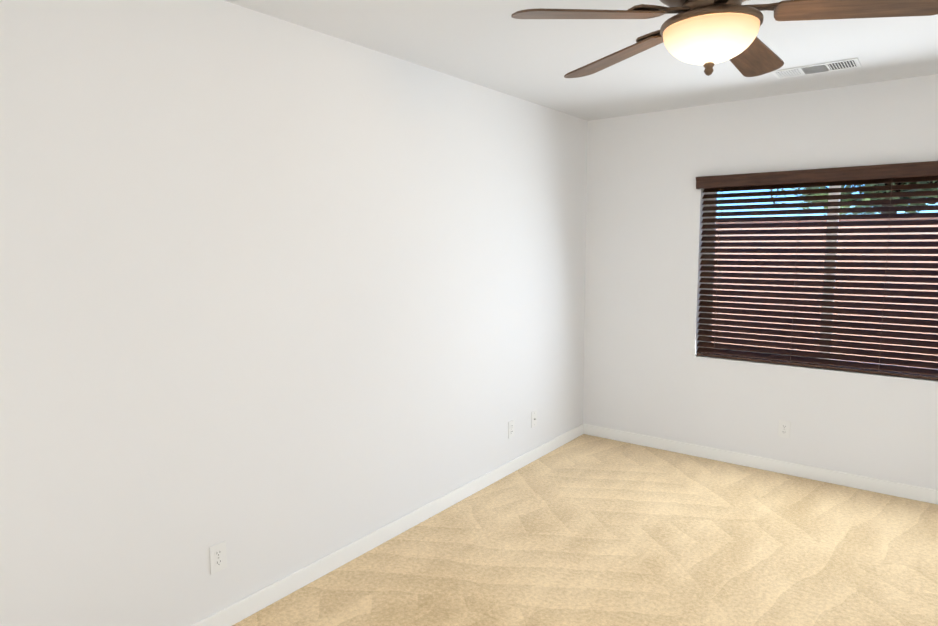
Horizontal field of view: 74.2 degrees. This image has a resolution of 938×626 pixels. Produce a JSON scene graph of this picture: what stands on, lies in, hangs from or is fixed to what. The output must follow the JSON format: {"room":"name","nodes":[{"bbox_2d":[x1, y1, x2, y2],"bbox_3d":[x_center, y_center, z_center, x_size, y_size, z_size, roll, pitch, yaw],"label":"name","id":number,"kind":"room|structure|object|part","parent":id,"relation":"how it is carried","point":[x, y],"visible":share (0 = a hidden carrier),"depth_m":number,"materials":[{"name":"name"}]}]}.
{"room":"empty bedroom","nodes":[
{"label":"empty bedroom","id":0,"kind":"room"},
{"bbox_2d":[0,0,587,625],"bbox_3d":[-0.651,-0.014,2.932,0.160,2.440,5.270,5,8,37],"label":"wall","id":1,"kind":"structure","parent":0,"point":[280,298],"depth_m":2.48,"materials":[{"name":"white paint"}]},
{"bbox_2d":[209,541,226,574],"bbox_3d":[-0.990,0.965,2.449,0.007,0.114,0.070,5,8,37],"label":"electrical outlet","id":2,"kind":"object","parent":1,"relation":"attached to","point":[218,557],"visible":1,"depth_m":2.45,"materials":[{"name":"white plastic"}]},
{"bbox_2d":[191,424,583,625],"bbox_3d":[-0.579,1.162,3.010,0.013,0.085,4.937,5,8,37],"label":"baseboard","id":3,"kind":"structure","parent":1,"relation":"attached to","point":[247,606],"depth_m":3.09,"materials":[{"name":"white wood"}]},
{"bbox_2d":[508,420,513,438],"bbox_3d":[0.282,0.769,4.116,0.007,0.114,0.070,5,8,37],"label":"electrical outlet","id":4,"kind":"object","parent":1,"relation":"attached to","point":[510,429],"visible":1,"depth_m":4.11,"materials":[{"name":"white plastic"}]},
{"bbox_2d":[531,410,536,427],"bbox_3d":[0.461,0.742,4.342,0.017,0.114,0.070,5,8,37],"label":"electrical outlet","id":5,"kind":"object","parent":1,"relation":"attached to","point":[533,418],"visible":1,"depth_m":4.34,"materials":[{"name":"white plastic"}]},
{"bbox_2d":[224,0,937,120],"bbox_3d":[0.693,-1.167,1.768,3.554,0.100,5.270,5,8,37],"label":"ceiling","id":6,"kind":"structure","parent":0,"point":[493,45],"depth_m":2.94,"materials":[{"name":"white paint"}]},
{"bbox_2d":[511,0,937,77],"bbox_3d":[0.738,-0.914,1.840,1.162,0.420,1.127,5,8,37],"label":"fan","id":7,"kind":"object","parent":6,"relation":"hanging from","point":[708,35],"visible":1,"depth_m":1.74,"materials":[{"name":"brown wood"}]},
{"bbox_3d":[0.708,-0.786,1.827,0.266,0.094,0.266,5,8,37],"label":"lamp shade","id":8,"kind":"part","parent":7,"relation":"part of","materials":[{"name":"white glass"}]},
{"bbox_2d":[771,58,861,78],"bbox_3d":[1.844,-1.297,3.304,0.400,0.009,0.190,5,8,37],"label":"ceiling vent","id":9,"kind":"object","parent":6,"relation":"in","point":[820,68],"visible":0.96,"depth_m":3.29,"materials":[{"name":"grey metal"}]},
{"bbox_2d":[232,434,937,625],"bbox_3d":[0.710,1.356,2.059,3.554,0.100,5.270,5,8,37],"label":"floor","id":10,"kind":"structure","parent":0,"point":[585,530],"depth_m":3.04,"materials":[{"name":"carpet"}]},
{"bbox_2d":[583,74,937,489],"bbox_3d":[2.244,-0.149,3.935,3.234,2.440,0.160,5,8,37],"label":"wall","id":11,"kind":"structure","parent":0,"point":[648,371],"depth_m":4.25,"materials":[{"name":"white paint"}]},
{"bbox_2d":[583,423,937,504],"bbox_3d":[2.200,1.029,4.002,3.234,0.085,0.013,5,8,37],"label":"baseboard","id":12,"kind":"structure","parent":11,"relation":"attached to","point":[917,493],"depth_m":4.12,"materials":[{"name":"white wood"}]},
{"bbox_2d":[778,420,790,437],"bbox_3d":[2.069,0.762,4.073,0.070,0.114,0.007,5,8,37],"label":"electrical outlet","id":13,"kind":"object","parent":11,"relation":"attached to","point":[784,429],"visible":1,"depth_m":4.07,"materials":[{"name":"white plastic"}]},
{"bbox_2d":[700,181,937,375],"bbox_3d":[2.288,-0.262,3.934,1.567,1.222,0.078,5,8,37],"label":"window","id":14,"kind":"structure","parent":11,"relation":"in","point":[836,200],"depth_m":3.94,"materials":[{"name":"clear glass"}]},
{"bbox_2d":[696,161,937,379],"bbox_3d":[2.221,-0.264,3.846,1.614,1.237,0.112,5,8,37],"label":"window blinds","id":15,"kind":"object","parent":14,"relation":"attached to","point":[890,173],"visible":0.96,"depth_m":3.88,"materials":[{"name":"brown wood"}]},
{"label":"outside","id":16,"kind":"structure","parent":0,"visible":0},
{"bbox_3d":[8.410,0.043,13.167,30.000,0.100,21.820,5,8,37],"label":"ground","id":17,"kind":"structure","parent":16,"visible":0},
{"bbox_2d":[712,218,937,368],"bbox_3d":[3.578,-0.139,6.735,30.000,1.800,0.240,5,8,37],"label":"fence","id":18,"kind":"object","parent":17,"relation":"on","point":[835,280],"depth_m":6.43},
{"bbox_2d":[769,181,937,214],"bbox_3d":[7.217,-2.117,9.263,6.347,5.102,5.280,5,8,37],"label":"tree","id":19,"kind":"object","parent":17,"relation":"on","point":[887,191],"depth_m":9.55,"materials":[{"name":"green plant"}]}
]}

